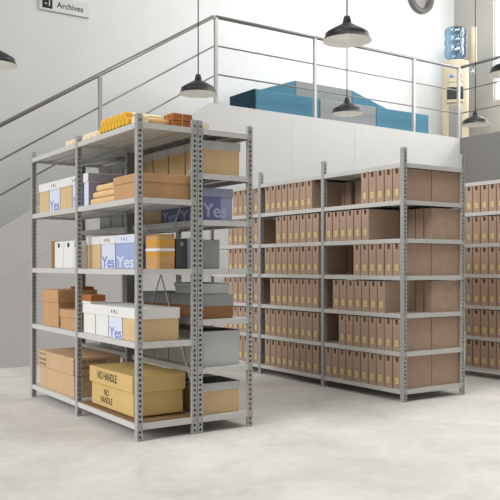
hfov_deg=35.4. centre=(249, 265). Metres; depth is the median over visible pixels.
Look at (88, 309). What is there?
box
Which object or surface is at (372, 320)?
box file
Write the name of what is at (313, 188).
box file
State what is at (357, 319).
box file
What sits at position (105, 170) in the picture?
box
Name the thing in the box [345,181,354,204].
box file
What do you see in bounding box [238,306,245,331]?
box file
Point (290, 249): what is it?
box file
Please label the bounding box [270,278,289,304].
box file
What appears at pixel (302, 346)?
box file
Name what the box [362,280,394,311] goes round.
box file
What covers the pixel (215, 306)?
box
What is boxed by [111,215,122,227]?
box
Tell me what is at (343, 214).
box file
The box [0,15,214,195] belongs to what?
railing
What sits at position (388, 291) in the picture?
box file
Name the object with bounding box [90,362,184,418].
box
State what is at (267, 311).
box file
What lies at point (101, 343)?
box
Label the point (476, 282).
box file
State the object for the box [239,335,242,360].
box file
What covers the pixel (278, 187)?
box file
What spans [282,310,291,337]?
box file
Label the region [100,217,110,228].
box
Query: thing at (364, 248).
box file
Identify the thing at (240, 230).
box file
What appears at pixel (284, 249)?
box file
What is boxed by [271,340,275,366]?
box file
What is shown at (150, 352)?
box
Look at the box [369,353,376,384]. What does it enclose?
box file
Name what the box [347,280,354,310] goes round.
box file
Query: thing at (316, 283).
box file
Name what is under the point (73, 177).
box
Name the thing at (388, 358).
box file
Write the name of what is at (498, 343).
box file
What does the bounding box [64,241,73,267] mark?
file
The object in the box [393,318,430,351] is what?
box file
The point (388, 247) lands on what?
box file
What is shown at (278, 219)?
box file
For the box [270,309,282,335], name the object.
box file
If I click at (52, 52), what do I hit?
wall
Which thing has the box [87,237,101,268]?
box
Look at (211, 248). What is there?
magazine file
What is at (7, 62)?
pendant lamp
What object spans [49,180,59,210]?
box
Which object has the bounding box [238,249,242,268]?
box file
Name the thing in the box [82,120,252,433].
shelving rack
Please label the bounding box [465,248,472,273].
box file
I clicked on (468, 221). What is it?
box file
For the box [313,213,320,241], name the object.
box file
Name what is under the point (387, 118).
upholstered bench
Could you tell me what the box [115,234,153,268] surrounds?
box
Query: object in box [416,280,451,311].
box file
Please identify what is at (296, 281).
box file
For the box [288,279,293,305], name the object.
box file
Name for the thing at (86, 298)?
paper packet
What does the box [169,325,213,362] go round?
box
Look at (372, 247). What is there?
box file
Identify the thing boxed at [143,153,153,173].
box
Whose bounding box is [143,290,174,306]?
box
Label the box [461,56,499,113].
railing
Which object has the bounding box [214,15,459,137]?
railing
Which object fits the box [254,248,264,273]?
box file
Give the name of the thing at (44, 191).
box
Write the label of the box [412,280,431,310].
box file
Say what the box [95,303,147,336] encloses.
box
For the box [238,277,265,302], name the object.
box file
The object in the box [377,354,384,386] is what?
box file
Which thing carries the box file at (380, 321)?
on the shelving rack at (403, 204)
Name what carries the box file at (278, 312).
on the shelving rack at (403, 204)
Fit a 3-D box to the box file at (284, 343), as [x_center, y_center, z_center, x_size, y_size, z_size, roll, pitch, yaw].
[0.539,0.977,8.669,0.397,0.293,0.096,0,0,-34]
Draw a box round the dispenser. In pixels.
[469,27,476,62]
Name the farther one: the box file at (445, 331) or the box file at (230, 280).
the box file at (230, 280)
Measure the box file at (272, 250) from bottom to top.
0.293 m
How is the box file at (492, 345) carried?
on the shelving rack at (487, 213)
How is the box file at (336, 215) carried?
on the shelving rack at (403, 204)
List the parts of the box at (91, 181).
lid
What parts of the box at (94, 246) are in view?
lid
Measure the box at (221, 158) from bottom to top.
0.257 m
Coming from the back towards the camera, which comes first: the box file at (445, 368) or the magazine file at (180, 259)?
the box file at (445, 368)
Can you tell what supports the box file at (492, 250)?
on the shelving rack at (487, 213)
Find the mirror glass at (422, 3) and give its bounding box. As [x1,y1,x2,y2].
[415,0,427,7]
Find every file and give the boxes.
[55,241,63,267]
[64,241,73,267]
[74,240,87,267]
[174,238,186,268]
[174,238,189,268]
[203,240,219,268]
[228,228,232,244]
[228,249,232,268]
[228,277,245,293]
[233,191,237,215]
[233,220,237,244]
[233,249,237,268]
[233,277,257,301]
[233,306,244,328]
[238,191,242,215]
[238,220,242,244]
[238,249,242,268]
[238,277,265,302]
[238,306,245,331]
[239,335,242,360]
[243,190,245,214]
[243,220,245,244]
[243,248,245,268]
[243,278,245,302]
[243,307,245,331]
[243,336,245,360]
[253,219,275,243]
[253,308,271,333]
[253,337,264,363]
[254,188,264,213]
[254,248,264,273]
[254,278,271,303]
[265,187,269,212]
[265,248,269,273]
[265,309,269,334]
[265,339,272,365]
[270,186,275,212]
[270,247,275,273]
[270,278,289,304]
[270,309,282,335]
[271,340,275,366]
[276,185,281,211]
[276,217,281,242]
[276,247,281,273]
[276,278,306,304]
[276,309,283,336]
[276,340,281,367]
[282,184,287,210]
[282,216,287,242]
[282,247,287,273]
[282,278,311,305]
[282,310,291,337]
[282,341,287,368]
[288,183,293,210]
[288,216,293,242]
[288,247,293,273]
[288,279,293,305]
[288,310,296,337]
[288,342,294,369]
[294,182,299,209]
[294,215,299,242]
[294,247,299,273]
[294,279,299,306]
[294,311,303,338]
[294,343,301,370]
[300,181,305,209]
[300,214,305,241]
[300,247,305,273]
[300,279,305,306]
[300,311,309,339]
[300,344,306,371]
[306,180,340,208]
[306,214,312,241]
[306,246,311,273]
[306,279,313,307]
[306,312,315,340]
[306,344,312,372]
[312,246,347,274]
[312,279,346,307]
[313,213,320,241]
[313,312,344,341]
[313,345,320,374]
[325,347,331,376]
[326,212,332,240]
[332,348,338,377]
[333,212,339,240]
[333,280,339,309]
[339,314,347,344]
[339,349,346,379]
[340,211,346,240]
[340,280,346,309]
[341,182,344,205]
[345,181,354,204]
[346,315,360,345]
[346,350,353,380]
[347,210,353,240]
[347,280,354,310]
[348,247,352,273]
[353,245,360,274]
[353,351,361,381]
[354,210,361,239]
[354,280,373,310]
[354,316,361,346]
[355,180,360,203]
[361,172,368,203]
[361,244,368,274]
[361,316,373,347]
[361,352,368,383]
[362,209,398,239]
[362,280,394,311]
[369,171,375,202]
[369,244,376,274]
[369,317,381,348]
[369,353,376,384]
[370,280,399,311]
[376,170,384,201]
[377,244,384,274]
[377,317,386,349]
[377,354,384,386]
[378,281,414,312]
[385,169,392,200]
[385,244,392,275]
[385,318,399,350]
[385,355,392,387]
[393,168,430,200]
[393,243,430,275]
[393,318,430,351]
[393,355,430,388]
[408,209,415,238]
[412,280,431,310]
[416,209,423,238]
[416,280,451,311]
[424,208,459,239]
[424,281,459,311]
[428,316,459,348]
[431,171,459,202]
[431,244,459,274]
[431,352,459,385]
[465,186,472,212]
[465,217,472,243]
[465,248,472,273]
[465,278,478,304]
[465,309,472,335]
[465,339,472,365]
[473,185,480,211]
[473,217,480,243]
[473,247,480,273]
[473,278,495,304]
[473,309,488,335]
[473,340,482,366]
[481,185,488,211]
[481,216,488,242]
[481,247,488,273]
[481,278,499,305]
[481,310,488,336]
[481,341,489,367]
[489,184,496,210]
[489,216,496,242]
[489,247,496,273]
[489,279,496,305]
[489,310,499,337]
[489,341,496,368]
[497,183,499,210]
[497,216,499,242]
[497,247,499,273]
[497,279,499,305]
[497,311,499,337]
[497,342,499,369]
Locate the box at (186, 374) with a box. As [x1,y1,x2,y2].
[183,372,217,408]
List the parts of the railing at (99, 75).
post, rod, rod, handrail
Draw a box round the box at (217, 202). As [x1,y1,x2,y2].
[179,187,232,220]
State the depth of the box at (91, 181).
6.33 m
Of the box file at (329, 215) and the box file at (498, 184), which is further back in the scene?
the box file at (498, 184)
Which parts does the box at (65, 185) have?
lid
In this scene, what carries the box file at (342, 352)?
on the shelving rack at (403, 204)
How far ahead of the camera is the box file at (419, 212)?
7.44 m
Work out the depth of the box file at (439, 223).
7.39 m
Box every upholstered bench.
[230,89,318,117]
[319,99,375,125]
[376,107,427,133]
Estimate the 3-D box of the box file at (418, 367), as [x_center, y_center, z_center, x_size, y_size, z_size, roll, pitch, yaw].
[1.501,0.977,7.242,0.397,0.293,0.096,0,0,-34]
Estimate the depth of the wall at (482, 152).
13.52 m
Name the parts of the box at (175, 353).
lid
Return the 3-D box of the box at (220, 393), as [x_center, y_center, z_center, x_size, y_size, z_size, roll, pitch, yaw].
[-0.297,0.996,6.044,0.332,0.234,0.300,0,0,-34]
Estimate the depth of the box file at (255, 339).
9.03 m
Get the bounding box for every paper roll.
[149,117,168,124]
[203,123,208,128]
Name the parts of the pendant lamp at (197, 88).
lamp shade, cord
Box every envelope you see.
[91,195,114,204]
[93,189,114,198]
[96,182,114,191]
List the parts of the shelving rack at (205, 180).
post, shelf, shelf, post, shelf, post, post, shelf, shelf, shelf, post, shelf, shelf, shelf, shelf, post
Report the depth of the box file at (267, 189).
8.83 m
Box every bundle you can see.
[145,234,174,268]
[164,113,191,126]
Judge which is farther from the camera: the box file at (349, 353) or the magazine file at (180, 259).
the box file at (349, 353)
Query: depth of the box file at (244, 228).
9.22 m
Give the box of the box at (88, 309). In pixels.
[83,302,126,333]
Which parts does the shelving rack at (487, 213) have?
shelf, shelf, shelf, shelf, shelf, shelf, shelf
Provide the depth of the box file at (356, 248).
7.59 m
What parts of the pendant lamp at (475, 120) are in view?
cord, lamp shade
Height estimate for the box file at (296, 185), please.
0.293 m
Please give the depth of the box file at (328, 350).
7.94 m
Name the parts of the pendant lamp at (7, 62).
lamp shade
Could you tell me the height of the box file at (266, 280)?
0.293 m
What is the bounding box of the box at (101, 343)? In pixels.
[100,342,110,346]
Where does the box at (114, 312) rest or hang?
on the shelving rack at (138, 135)
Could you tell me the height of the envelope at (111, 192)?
0.051 m
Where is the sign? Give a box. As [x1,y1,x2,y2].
[39,0,88,17]
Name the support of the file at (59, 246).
on the shelving rack at (138, 135)
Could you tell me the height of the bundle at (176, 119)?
0.108 m
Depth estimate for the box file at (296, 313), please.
8.37 m
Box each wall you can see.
[0,0,453,227]
[0,103,459,367]
[454,0,499,136]
[460,131,499,308]
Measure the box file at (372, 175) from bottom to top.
0.293 m
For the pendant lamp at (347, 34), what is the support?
hanging from the ceiling
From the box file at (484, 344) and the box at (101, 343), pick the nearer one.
the box at (101, 343)
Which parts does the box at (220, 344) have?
lid, lid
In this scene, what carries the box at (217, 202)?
on the shelving rack at (205, 180)
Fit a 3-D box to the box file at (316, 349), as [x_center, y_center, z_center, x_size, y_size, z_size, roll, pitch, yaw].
[0.844,0.977,8.221,0.397,0.293,0.096,0,0,-34]
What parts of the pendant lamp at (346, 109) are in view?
lamp shade, cord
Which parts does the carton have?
lid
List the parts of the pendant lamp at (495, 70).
lamp shade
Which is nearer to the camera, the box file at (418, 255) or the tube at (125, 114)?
the tube at (125, 114)
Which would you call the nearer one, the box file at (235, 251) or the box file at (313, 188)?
the box file at (313, 188)
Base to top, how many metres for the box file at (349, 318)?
0.293 m
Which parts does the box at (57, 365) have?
lid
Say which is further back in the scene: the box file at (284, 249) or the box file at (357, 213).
the box file at (284, 249)
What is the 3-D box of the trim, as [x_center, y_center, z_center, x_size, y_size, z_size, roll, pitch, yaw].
[-2.543,-0.159,9.702,4.200,2.633,0.002,0,0,-34]
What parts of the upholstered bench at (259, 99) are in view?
panel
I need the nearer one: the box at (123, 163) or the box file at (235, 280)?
the box at (123, 163)
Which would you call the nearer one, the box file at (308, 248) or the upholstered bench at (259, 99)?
the box file at (308, 248)
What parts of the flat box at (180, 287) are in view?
lid, lid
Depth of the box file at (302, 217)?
8.29 m
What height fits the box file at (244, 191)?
0.293 m
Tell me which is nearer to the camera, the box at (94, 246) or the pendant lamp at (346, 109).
the box at (94, 246)
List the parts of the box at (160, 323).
lid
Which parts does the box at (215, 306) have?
lid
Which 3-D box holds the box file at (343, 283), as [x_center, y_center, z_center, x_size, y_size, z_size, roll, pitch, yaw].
[1.083,0.291,7.859,0.397,0.293,0.096,0,0,-34]
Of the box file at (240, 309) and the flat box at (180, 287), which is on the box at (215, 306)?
the flat box at (180, 287)
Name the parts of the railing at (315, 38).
post, post, handrail, rod, rod, post, post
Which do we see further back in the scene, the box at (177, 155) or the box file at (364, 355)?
the box file at (364, 355)
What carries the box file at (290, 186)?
on the shelving rack at (403, 204)
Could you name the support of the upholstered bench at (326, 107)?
on the floor
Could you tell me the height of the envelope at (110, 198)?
0.051 m
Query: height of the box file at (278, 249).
0.293 m
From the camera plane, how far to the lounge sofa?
13.49 m
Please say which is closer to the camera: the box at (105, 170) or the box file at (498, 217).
the box at (105, 170)
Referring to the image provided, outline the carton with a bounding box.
[113,173,189,200]
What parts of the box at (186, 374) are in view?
lid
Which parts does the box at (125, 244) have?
lid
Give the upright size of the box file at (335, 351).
0.293 m
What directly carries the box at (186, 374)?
on the shelving rack at (205, 180)
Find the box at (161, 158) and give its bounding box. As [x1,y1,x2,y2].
[153,149,168,174]
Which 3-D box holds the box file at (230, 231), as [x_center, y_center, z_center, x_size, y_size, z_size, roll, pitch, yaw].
[-0.074,-0.393,9.581,0.397,0.293,0.096,0,0,-34]
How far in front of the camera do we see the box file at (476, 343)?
8.70 m
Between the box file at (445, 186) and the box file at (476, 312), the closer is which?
the box file at (445, 186)
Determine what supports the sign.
attached to the wall at (52, 52)
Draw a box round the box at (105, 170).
[99,165,110,173]
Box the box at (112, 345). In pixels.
[111,344,122,349]
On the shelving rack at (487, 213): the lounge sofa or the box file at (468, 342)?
the box file at (468, 342)
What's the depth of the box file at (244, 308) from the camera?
9.22 m
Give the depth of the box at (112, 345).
7.11 m
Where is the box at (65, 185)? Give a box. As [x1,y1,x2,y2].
[59,177,72,209]
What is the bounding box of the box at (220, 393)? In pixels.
[185,376,239,414]
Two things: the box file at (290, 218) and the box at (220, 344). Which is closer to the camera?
the box at (220, 344)
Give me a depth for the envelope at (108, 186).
6.06 m
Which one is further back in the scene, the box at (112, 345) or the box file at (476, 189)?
the box file at (476, 189)
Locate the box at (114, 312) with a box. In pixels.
[108,305,158,338]
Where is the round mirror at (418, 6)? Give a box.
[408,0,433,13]
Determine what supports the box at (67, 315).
on the shelving rack at (138, 135)
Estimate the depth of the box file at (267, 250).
8.83 m
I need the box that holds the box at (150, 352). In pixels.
[143,323,181,356]
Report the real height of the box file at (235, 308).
0.293 m
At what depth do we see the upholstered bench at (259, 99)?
12.06 m
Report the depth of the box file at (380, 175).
7.31 m
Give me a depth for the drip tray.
14.78 m
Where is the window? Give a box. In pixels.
[495,0,499,100]
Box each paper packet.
[71,286,93,289]
[82,294,105,303]
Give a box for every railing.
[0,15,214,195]
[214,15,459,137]
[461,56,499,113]
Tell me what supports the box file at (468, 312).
on the shelving rack at (487, 213)
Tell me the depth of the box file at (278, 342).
8.65 m
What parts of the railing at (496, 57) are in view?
rod, rod, handrail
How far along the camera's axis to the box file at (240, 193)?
9.29 m
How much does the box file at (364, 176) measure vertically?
0.293 m
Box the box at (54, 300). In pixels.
[42,289,96,327]
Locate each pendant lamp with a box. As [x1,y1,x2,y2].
[0,50,17,70]
[179,0,217,97]
[322,0,371,47]
[331,48,362,116]
[461,0,489,126]
[488,63,499,78]
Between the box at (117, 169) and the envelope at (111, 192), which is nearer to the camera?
the envelope at (111, 192)
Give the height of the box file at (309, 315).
0.293 m
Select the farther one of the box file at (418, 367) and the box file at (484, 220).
the box file at (484, 220)
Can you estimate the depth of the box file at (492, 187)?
8.52 m
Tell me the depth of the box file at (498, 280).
8.46 m
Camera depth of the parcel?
5.57 m
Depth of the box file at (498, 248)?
8.45 m
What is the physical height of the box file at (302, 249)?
0.293 m
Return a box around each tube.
[123,111,161,118]
[125,117,131,124]
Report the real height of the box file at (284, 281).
0.293 m
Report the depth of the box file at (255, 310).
9.03 m
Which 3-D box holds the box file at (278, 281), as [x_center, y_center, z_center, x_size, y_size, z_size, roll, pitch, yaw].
[0.479,0.291,8.760,0.397,0.293,0.096,0,0,-34]
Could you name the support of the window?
in the wall at (464, 10)
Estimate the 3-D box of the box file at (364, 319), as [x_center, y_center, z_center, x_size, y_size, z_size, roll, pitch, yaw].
[1.257,0.636,7.601,0.397,0.293,0.096,0,0,-34]
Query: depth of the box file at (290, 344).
8.46 m
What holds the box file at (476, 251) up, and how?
on the shelving rack at (487, 213)
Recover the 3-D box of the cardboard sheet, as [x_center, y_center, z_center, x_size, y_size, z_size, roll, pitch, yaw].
[-0.900,1.110,6.073,0.458,0.006,1.030,0,0,-34]
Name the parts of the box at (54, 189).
lid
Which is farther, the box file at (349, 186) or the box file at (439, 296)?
the box file at (349, 186)
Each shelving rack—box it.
[31,113,196,441]
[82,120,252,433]
[209,147,464,402]
[454,179,499,373]
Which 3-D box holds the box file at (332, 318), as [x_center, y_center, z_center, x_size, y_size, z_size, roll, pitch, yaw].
[0.842,0.636,8.223,0.397,0.293,0.096,0,0,-34]
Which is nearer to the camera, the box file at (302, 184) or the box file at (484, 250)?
the box file at (302, 184)
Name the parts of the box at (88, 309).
lid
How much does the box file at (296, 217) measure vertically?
0.293 m
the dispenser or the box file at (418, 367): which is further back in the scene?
the dispenser
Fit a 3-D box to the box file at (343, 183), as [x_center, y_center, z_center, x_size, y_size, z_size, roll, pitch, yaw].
[1.145,-0.741,8.495,0.397,0.293,0.096,0,0,-34]
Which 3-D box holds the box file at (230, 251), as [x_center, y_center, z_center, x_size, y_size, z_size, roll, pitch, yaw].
[-0.073,-0.055,9.580,0.397,0.293,0.096,0,0,-34]
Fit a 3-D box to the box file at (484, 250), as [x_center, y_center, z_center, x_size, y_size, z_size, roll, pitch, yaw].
[2.739,-0.055,8.724,0.397,0.293,0.096,0,0,-34]
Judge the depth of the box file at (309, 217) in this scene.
8.20 m
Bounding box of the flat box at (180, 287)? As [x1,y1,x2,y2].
[174,282,228,293]
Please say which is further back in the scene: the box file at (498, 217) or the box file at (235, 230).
the box file at (235, 230)
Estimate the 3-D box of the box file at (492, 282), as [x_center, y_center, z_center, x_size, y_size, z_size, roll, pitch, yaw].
[2.799,0.291,8.632,0.397,0.293,0.096,0,0,-34]
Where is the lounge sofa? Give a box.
[261,81,385,108]
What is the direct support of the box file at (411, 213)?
on the shelving rack at (403, 204)
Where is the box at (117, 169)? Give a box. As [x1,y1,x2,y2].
[110,162,122,174]
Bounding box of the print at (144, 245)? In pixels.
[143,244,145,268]
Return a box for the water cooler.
[442,27,476,137]
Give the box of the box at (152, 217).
[144,210,161,224]
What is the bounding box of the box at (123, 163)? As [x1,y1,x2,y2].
[122,162,124,174]
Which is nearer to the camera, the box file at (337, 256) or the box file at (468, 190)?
the box file at (337, 256)
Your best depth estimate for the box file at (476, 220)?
8.70 m
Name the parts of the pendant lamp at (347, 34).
lamp shade, cord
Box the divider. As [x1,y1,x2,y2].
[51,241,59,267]
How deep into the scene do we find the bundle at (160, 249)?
5.69 m
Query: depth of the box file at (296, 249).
8.37 m
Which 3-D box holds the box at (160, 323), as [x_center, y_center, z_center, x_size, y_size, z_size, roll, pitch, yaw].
[-0.728,0.424,5.747,0.345,0.238,0.264,0,0,-34]
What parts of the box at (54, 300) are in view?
lid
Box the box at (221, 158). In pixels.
[185,140,239,175]
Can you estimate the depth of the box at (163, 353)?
6.38 m
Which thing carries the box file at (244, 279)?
on the shelving rack at (403, 204)
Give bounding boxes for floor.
[0,360,499,499]
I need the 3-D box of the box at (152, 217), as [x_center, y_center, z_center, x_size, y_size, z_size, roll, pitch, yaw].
[-0.709,-0.461,6.601,0.269,0.244,0.317,0,0,-34]
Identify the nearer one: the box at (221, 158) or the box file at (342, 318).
the box at (221, 158)
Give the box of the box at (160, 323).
[122,306,179,341]
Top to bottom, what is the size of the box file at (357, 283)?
0.293 m
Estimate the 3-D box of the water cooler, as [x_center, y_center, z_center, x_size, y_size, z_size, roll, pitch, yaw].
[3.997,-3.389,14.970,0.646,2.345,0.485,0,0,15]
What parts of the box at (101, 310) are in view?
lid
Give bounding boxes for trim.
[0,218,99,280]
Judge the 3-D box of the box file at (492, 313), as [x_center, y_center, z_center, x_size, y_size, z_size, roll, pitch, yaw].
[2.800,0.636,8.633,0.397,0.293,0.096,0,0,-34]
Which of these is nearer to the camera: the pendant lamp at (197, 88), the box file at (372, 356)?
the box file at (372, 356)
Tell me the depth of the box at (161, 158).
6.39 m
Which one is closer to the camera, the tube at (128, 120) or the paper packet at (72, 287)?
the tube at (128, 120)
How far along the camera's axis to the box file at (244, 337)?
9.22 m
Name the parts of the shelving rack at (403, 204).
post, shelf, shelf, shelf, shelf, shelf, shelf, shelf, post, shelf, shelf, shelf, shelf, shelf, shelf, shelf, post, shelf, shelf, shelf, shelf, shelf, shelf, shelf, post, post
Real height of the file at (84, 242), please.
0.235 m
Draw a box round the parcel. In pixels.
[132,115,148,122]
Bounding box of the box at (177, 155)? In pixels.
[168,145,185,175]
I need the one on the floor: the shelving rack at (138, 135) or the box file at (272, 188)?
the shelving rack at (138, 135)
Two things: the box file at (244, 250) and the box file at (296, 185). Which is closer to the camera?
the box file at (296, 185)
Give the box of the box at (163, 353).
[154,324,189,359]
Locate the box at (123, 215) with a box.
[123,215,143,226]
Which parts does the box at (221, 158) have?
lid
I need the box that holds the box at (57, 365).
[39,347,120,397]
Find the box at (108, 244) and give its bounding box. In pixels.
[100,235,115,268]
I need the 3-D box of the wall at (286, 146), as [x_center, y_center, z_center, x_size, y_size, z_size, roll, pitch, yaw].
[-0.780,-0.532,10.971,10.768,3.530,0.140,0,0,-34]
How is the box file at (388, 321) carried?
on the shelving rack at (403, 204)
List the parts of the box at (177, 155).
lid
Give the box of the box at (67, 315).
[60,308,83,330]
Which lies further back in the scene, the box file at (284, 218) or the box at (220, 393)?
the box file at (284, 218)
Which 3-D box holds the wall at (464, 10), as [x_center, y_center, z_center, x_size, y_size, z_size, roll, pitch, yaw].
[9.272,-2.567,8.609,0.200,7.600,17.990,0,0,-34]
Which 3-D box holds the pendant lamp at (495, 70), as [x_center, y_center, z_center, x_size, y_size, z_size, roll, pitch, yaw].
[2.578,-4.209,7.800,0.400,4.600,0.400,0,0,-34]
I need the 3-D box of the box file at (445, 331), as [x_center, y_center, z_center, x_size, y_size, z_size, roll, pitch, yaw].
[1.836,0.636,7.465,0.397,0.293,0.096,0,0,-34]
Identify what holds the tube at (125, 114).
on the tube at (128, 120)
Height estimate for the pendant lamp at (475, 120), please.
4.600 m
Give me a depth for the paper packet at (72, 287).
7.08 m
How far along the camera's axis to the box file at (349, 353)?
7.67 m
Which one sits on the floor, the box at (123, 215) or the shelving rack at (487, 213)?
the shelving rack at (487, 213)
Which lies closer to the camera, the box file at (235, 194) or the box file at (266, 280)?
the box file at (266, 280)
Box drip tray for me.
[447,99,463,102]
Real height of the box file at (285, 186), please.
0.293 m
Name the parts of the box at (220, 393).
lid, lid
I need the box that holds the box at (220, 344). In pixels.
[184,327,239,366]
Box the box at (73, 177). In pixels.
[72,175,83,207]
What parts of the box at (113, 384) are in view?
lid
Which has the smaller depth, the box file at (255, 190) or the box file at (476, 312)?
the box file at (476, 312)
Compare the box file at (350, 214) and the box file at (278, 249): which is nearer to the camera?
the box file at (350, 214)
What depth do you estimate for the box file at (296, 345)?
8.37 m
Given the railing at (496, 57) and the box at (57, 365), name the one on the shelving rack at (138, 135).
the box at (57, 365)
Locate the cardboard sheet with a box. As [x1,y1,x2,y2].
[81,401,189,422]
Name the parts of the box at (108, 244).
lid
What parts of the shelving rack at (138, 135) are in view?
post, shelf, shelf, shelf, shelf, post, shelf, post, shelf, shelf, shelf, shelf, shelf, post, rod, rod, post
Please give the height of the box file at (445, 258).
0.293 m
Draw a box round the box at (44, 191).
[39,183,49,212]
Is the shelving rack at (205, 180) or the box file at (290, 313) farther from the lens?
the box file at (290, 313)
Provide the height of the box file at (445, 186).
0.293 m
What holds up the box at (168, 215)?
on the shelving rack at (205, 180)
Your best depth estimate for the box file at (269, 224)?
9.06 m
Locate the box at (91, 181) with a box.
[83,173,124,205]
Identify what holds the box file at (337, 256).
on the shelving rack at (403, 204)
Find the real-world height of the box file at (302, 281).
0.293 m
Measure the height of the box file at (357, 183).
0.293 m
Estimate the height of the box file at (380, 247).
0.293 m
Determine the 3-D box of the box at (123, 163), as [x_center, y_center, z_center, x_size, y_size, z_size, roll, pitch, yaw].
[-0.914,-0.804,6.970,0.340,0.245,0.315,0,0,-34]
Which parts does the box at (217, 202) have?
lid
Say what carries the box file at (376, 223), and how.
on the shelving rack at (403, 204)
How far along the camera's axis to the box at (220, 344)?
5.93 m
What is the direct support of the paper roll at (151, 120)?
on the shelving rack at (138, 135)
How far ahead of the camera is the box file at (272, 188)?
8.74 m
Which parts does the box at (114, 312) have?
lid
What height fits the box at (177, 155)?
0.257 m
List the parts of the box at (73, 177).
lid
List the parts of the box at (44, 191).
lid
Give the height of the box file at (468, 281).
0.293 m
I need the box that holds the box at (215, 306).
[171,293,232,318]
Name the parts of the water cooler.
panel, tap panel, panel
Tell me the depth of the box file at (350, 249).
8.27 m
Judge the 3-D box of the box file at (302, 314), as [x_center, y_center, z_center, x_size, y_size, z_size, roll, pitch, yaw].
[0.722,0.636,8.402,0.397,0.293,0.096,0,0,-34]
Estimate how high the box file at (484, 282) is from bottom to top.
0.293 m
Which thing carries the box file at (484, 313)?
on the shelving rack at (487, 213)
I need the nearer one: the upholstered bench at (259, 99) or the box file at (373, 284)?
the box file at (373, 284)
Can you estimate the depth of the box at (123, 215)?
6.98 m
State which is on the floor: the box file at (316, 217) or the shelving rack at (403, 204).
the shelving rack at (403, 204)
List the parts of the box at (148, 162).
lid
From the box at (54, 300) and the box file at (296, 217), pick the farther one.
the box file at (296, 217)
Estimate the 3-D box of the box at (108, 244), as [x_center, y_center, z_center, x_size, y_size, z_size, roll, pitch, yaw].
[-0.999,-0.106,6.286,0.317,0.258,0.276,0,0,-34]
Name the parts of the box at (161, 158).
lid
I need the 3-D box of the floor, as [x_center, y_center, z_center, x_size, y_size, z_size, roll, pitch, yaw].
[1.327,1.283,3.400,19.200,0.100,18.200,0,0,-34]
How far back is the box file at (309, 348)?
8.20 m
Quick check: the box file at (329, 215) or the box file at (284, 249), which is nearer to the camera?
the box file at (329, 215)
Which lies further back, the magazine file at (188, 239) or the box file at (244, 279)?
the box file at (244, 279)
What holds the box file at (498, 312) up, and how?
on the shelving rack at (487, 213)
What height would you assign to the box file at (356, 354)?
0.293 m
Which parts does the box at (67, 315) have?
lid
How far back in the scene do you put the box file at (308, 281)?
8.20 m
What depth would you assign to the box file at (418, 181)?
7.20 m
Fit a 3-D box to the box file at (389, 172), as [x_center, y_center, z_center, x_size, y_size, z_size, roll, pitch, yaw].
[1.439,-0.741,7.331,0.397,0.293,0.096,0,0,-34]
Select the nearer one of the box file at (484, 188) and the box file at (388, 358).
the box file at (388, 358)
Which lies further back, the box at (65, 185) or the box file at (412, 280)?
the box file at (412, 280)
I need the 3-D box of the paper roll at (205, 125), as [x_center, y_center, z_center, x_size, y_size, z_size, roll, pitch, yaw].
[-0.397,-1.036,5.941,0.052,0.052,0.260,0,0,-34]
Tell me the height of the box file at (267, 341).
0.293 m
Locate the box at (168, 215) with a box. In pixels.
[162,208,178,222]

